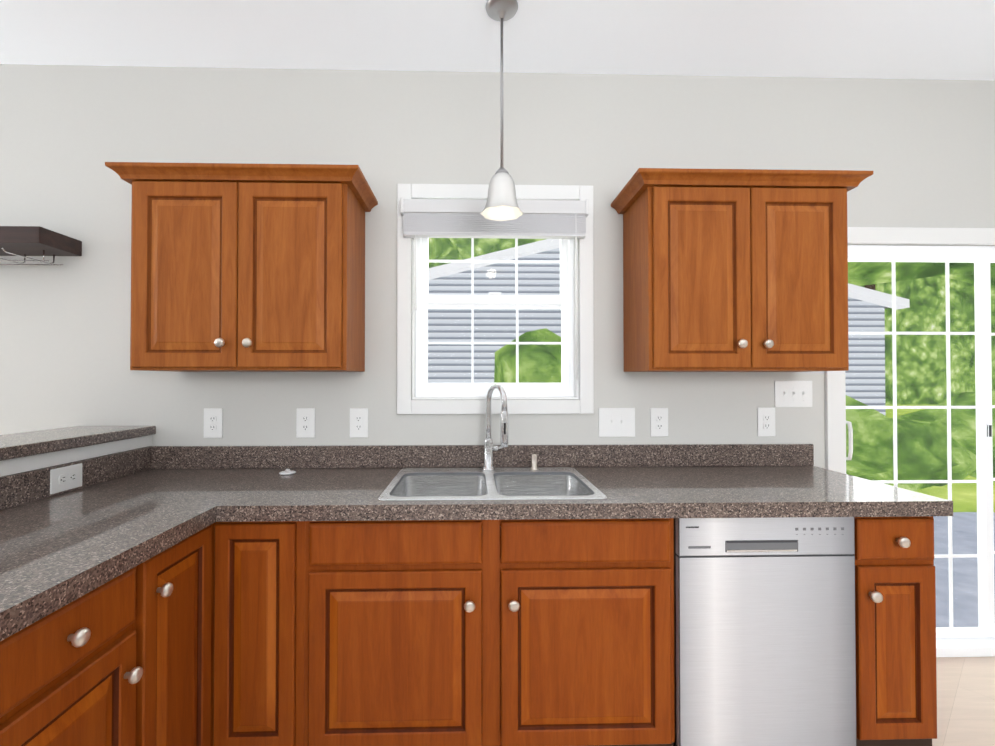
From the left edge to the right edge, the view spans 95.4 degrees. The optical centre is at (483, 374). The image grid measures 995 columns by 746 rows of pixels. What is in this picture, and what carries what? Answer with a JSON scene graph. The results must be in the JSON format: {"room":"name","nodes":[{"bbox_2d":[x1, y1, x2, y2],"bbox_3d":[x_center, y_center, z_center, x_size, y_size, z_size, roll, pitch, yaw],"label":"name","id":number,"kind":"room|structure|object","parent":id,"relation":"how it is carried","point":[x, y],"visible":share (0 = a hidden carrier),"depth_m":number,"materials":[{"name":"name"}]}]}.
{"room":"kitchen","nodes":[
{"label":"kitchen","id":0,"kind":"room"},
{"bbox_2d":[1,446,147,476],"bbox_3d":[-1.558,0.786,1.086,0.115,1.050,1.950,0,-1,-1],"label":"wall","id":1,"kind":"structure","parent":0,"point":[74,461],"depth_m":1.65,"materials":[{"name":"paint"}]},
{"bbox_2d":[0,435,151,476],"bbox_3d":[-1.495,0.286,1.092,0.012,0.051,1.948,0,-1,-1],"label":"trim","id":2,"kind":"structure","parent":1,"relation":"attached to","point":[22,464],"depth_m":1.64,"materials":[{"name":"white paint"}]},
{"bbox_2d":[0,426,155,460],"bbox_3d":[-1.643,0.241,1.070,0.345,0.040,1.986,0,-1,-1],"label":"bar","id":3,"kind":"object","parent":1,"relation":"on","point":[19,445],"visible":1,"depth_m":1.69,"materials":[{"name":"stone"}]},
{"bbox_2d":[0,64,994,468],"bbox_3d":[0.193,-0.048,2.188,9.100,2.743,0.150,0,-1,-1],"label":"wall","id":4,"kind":"structure","parent":0,"point":[924,150],"depth_m":2.11,"materials":[{"name":"paint"}]},
{"bbox_2d":[0,226,81,265],"bbox_3d":[-2.441,-0.552,1.919,1.220,0.120,0.268,0,-1,-1],"label":"wine rack","id":5,"kind":"object","parent":4,"relation":"attached to","point":[23,241],"visible":0.96,"depth_m":1.93,"materials":[{"name":"black wood"}]},
{"bbox_2d":[204,408,222,437],"bbox_3d":[-1.238,0.222,2.070,0.084,0.135,0.009,0,-1,-1],"label":"electrical outlet","id":6,"kind":"object","parent":4,"relation":"attached to","point":[213,422],"visible":1,"depth_m":2.07,"materials":[{"name":"white plastic"}]},
{"bbox_2d":[105,162,377,371],"bbox_3d":[-0.965,-0.411,1.906,0.956,0.790,0.361,0,-1,-1],"label":"upper cabinet","id":7,"kind":"object","parent":4,"relation":"attached to","point":[238,267],"visible":1,"depth_m":1.77,"materials":[{"name":"brown wood"}]},
{"bbox_2d":[296,408,314,437],"bbox_3d":[-0.819,0.222,2.080,0.084,0.135,0.009,0,-1,-1],"label":"electrical outlet","id":8,"kind":"object","parent":4,"relation":"attached to","point":[305,422],"visible":1,"depth_m":2.08,"materials":[{"name":"white plastic"}]},
{"bbox_2d":[350,408,367,437],"bbox_3d":[-0.576,0.222,2.086,0.084,0.135,0.009,0,-1,-1],"label":"electrical outlet","id":9,"kind":"object","parent":4,"relation":"attached to","point":[358,422],"visible":1,"depth_m":2.08,"materials":[{"name":"white plastic"}]},
{"bbox_2d":[397,184,593,413],"bbox_3d":[0.054,-0.350,2.179,0.912,1.066,0.168,0,-1,-1],"label":"window","id":10,"kind":"structure","parent":4,"relation":"in","point":[583,382],"depth_m":2.11,"materials":[{"name":"white"}]},
{"bbox_2d":[401,197,587,379],"bbox_3d":[0.051,-0.389,2.070,0.853,0.822,0.046,0,-1,-1],"label":"window blind","id":11,"kind":"object","parent":10,"relation":"attached to","point":[465,218],"visible":0.94,"depth_m":2.06,"materials":[{"name":"white plastic"}]},
{"bbox_2d":[599,408,634,436],"bbox_3d":[0.623,0.222,2.112,0.171,0.135,0.016,0,-1,-1],"label":"switch plate","id":12,"kind":"object","parent":4,"relation":"attached to","point":[616,422],"visible":1,"depth_m":2.11,"materials":[{"name":"white plastic"}]},
{"bbox_2d":[650,408,667,436],"bbox_3d":[0.823,0.222,2.120,0.084,0.135,0.009,0,-1,-1],"label":"electrical outlet","id":13,"kind":"object","parent":4,"relation":"attached to","point":[658,422],"visible":1,"depth_m":2.12,"materials":[{"name":"white plastic"}]},
{"bbox_2d":[611,168,872,371],"bbox_3d":[1.070,-0.410,1.956,0.936,0.790,0.361,0,-1,-1],"label":"upper cabinet","id":14,"kind":"object","parent":4,"relation":"attached to","point":[735,270],"visible":1,"depth_m":1.81,"materials":[{"name":"brown wood"}]},
{"bbox_2d":[757,408,774,435],"bbox_3d":[1.333,0.223,2.132,0.084,0.135,0.009,0,-1,-1],"label":"electrical outlet","id":15,"kind":"object","parent":4,"relation":"attached to","point":[765,421],"visible":1,"depth_m":2.13,"materials":[{"name":"white plastic"}]},
{"bbox_2d":[774,381,811,406],"bbox_3d":[1.464,0.090,2.134,0.180,0.125,0.016,0,-1,-1],"label":"switch plate","id":16,"kind":"object","parent":4,"relation":"attached to","point":[793,393],"visible":1,"depth_m":2.14,"materials":[{"name":"white plastic"}]},
{"bbox_2d":[825,227,994,473],"bbox_3d":[2.630,0.312,2.159,2.028,2.022,0.018,0,-1,-1],"label":"door frame","id":17,"kind":"structure","parent":4,"relation":"attached to","point":[835,421],"depth_m":2.14,"materials":[{"name":"white wood"}]},
{"bbox_2d":[845,245,994,656],"bbox_3d":[2.628,0.352,2.225,1.846,1.943,0.175,0,-1,-1],"label":"sliding door","id":18,"kind":"structure","parent":4,"relation":"in","point":[952,641],"depth_m":2.21,"materials":[{"name":"white plastic"}]},
{"bbox_2d":[0,0,994,79],"bbox_3d":[0.261,-1.500,-0.570,9.100,0.100,5.700,0,-1,-1],"label":"ceiling","id":19,"kind":"structure","parent":0,"point":[923,39],"depth_m":1.90,"materials":[{"name":"paint"}]},
{"bbox_2d":[480,0,522,220],"bbox_3d":[0.070,-1.022,1.746,0.166,0.804,0.166,0,-1,-1],"label":"pendant light","id":20,"kind":"object","parent":19,"relation":"hanging from","point":[501,204],"visible":1,"depth_m":1.74,"materials":[{"name":"white glass"}]},
{"bbox_2d":[673,656,994,745],"bbox_3d":[0.261,1.322,-0.602,9.100,0.060,5.700,0,-1,-1],"label":"floor","id":21,"kind":"structure","parent":0,"point":[965,701],"depth_m":1.83,"materials":[{"name":"brown wood"}]},
{"bbox_2d":[0,567,142,745],"bbox_3d":[-1.163,0.887,0.911,0.663,0.844,0.459,0,-1,-1],"label":"base cabinet","id":22,"kind":"object","parent":21,"relation":"on","point":[71,673],"visible":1,"depth_m":0.96,"materials":[{"name":"brown wood"}]},
{"bbox_2d":[133,521,304,745],"bbox_3d":[-1.053,0.895,1.607,0.918,0.844,0.926,0,-1,-1],"label":"base cabinet","id":23,"kind":"object","parent":21,"relation":"on","point":[219,625],"visible":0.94,"depth_m":1.47,"materials":[{"name":"brown wood"}]},
{"bbox_2d":[0,471,215,640],"bbox_3d":[-1.165,0.387,0.796,0.653,0.152,1.230,0,-1,-1],"label":"countertop","id":24,"kind":"structure","parent":23,"relation":"on","point":[114,515],"depth_m":1.25,"materials":[{"name":"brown stone"}]},
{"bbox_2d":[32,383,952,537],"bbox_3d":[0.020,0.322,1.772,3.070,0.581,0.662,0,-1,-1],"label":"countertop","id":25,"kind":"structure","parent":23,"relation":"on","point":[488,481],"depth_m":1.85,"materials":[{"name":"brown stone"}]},
{"bbox_2d":[50,463,81,493],"bbox_3d":[-1.488,0.370,1.617,0.009,0.085,0.125,0,-1,-1],"label":"outlet","id":26,"kind":"object","parent":25,"relation":"attached to","point":[65,478],"visible":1,"depth_m":1.61,"materials":[{"name":"white plastic"}]},
{"bbox_2d":[279,469,295,474],"bbox_3d":[-0.841,0.414,1.943,0.068,0.021,0.067,0,-1,-1],"label":"strainer","id":27,"kind":"object","parent":25,"relation":"on","point":[288,472],"visible":1,"depth_m":1.93,"materials":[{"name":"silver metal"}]},
{"bbox_2d":[378,454,606,537],"bbox_3d":[0.026,0.480,1.786,0.783,0.266,0.535,0,-1,-1],"label":"sink","id":28,"kind":"object","parent":25,"relation":"in","point":[488,482],"depth_m":1.94,"materials":[{"name":"silver metal"}]},
{"bbox_2d":[482,383,507,470],"bbox_3d":[0.051,0.227,1.945,0.117,0.388,0.185,0,-1,-1],"label":"faucet","id":29,"kind":"object","parent":25,"relation":"on","point":[489,448],"depth_m":1.99,"materials":[{"name":"silver metal"}]},
{"bbox_2d":[304,518,674,745],"bbox_3d":[0.019,0.897,1.775,1.232,0.844,0.643,0,-1,-1],"label":"base cabinet","id":30,"kind":"object","parent":21,"relation":"on","point":[539,632],"visible":0.96,"depth_m":1.49,"materials":[{"name":"brown wood"}]},
{"bbox_2d":[673,517,856,745],"bbox_3d":[0.940,0.897,1.783,0.598,0.843,0.555,0,-1,-1],"label":"dishwasher","id":31,"kind":"object","parent":21,"relation":"on","point":[764,635],"visible":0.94,"depth_m":1.51,"materials":[{"name":"grey metal"}]},
{"bbox_2d":[854,516,936,745],"bbox_3d":[1.387,0.897,1.808,0.290,0.844,0.643,0,-1,-1],"label":"base cabinet","id":32,"kind":"object","parent":21,"relation":"on","point":[895,631],"visible":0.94,"depth_m":1.52,"materials":[{"name":"brown wood"}]},
{"label":"outside","id":33,"kind":"structure","parent":0,"visible":0},
{"bbox_2d":[885,405,994,511],"bbox_3d":[-0.526,1.710,23.559,80.000,0.100,42.649,0,-1,-1],"label":"ground","id":34,"kind":"structure","parent":33,"point":[956,493],"depth_m":5.64,"materials":[{"name":"green plant"}]},
{"bbox_2d":[428,239,909,415],"bbox_3d":[2.489,-0.697,11.469,11.560,4.445,5.520,0,-1,-1],"label":"house","id":35,"kind":"structure","parent":34,"relation":"on","point":[495,333],"depth_m":8.93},
{"bbox_2d":[429,238,994,490],"bbox_3d":[3.999,-4.730,14.229,30.522,12.912,17.862,0,-1,-1],"label":"garden","id":36,"kind":"object","parent":34,"relation":"on","point":[876,433],"depth_m":6.01,"materials":[{"name":"green plant"}]},
{"bbox_2d":[933,512,994,626],"bbox_3d":[2.864,1.404,3.413,4.600,0.065,2.198,0,-1,-1],"label":"patio slab","id":37,"kind":"object","parent":34,"relation":"on","point":[969,580],"depth_m":3.15,"materials":[{"name":"grey concrete"}]},
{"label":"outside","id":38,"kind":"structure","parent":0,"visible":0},
{"bbox_2d":[875,276,994,404],"bbox_3d":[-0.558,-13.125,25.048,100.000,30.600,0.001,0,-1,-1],"label":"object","id":39,"kind":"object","parent":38,"point":[918,367],"depth_m":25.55,"materials":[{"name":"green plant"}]}
]}

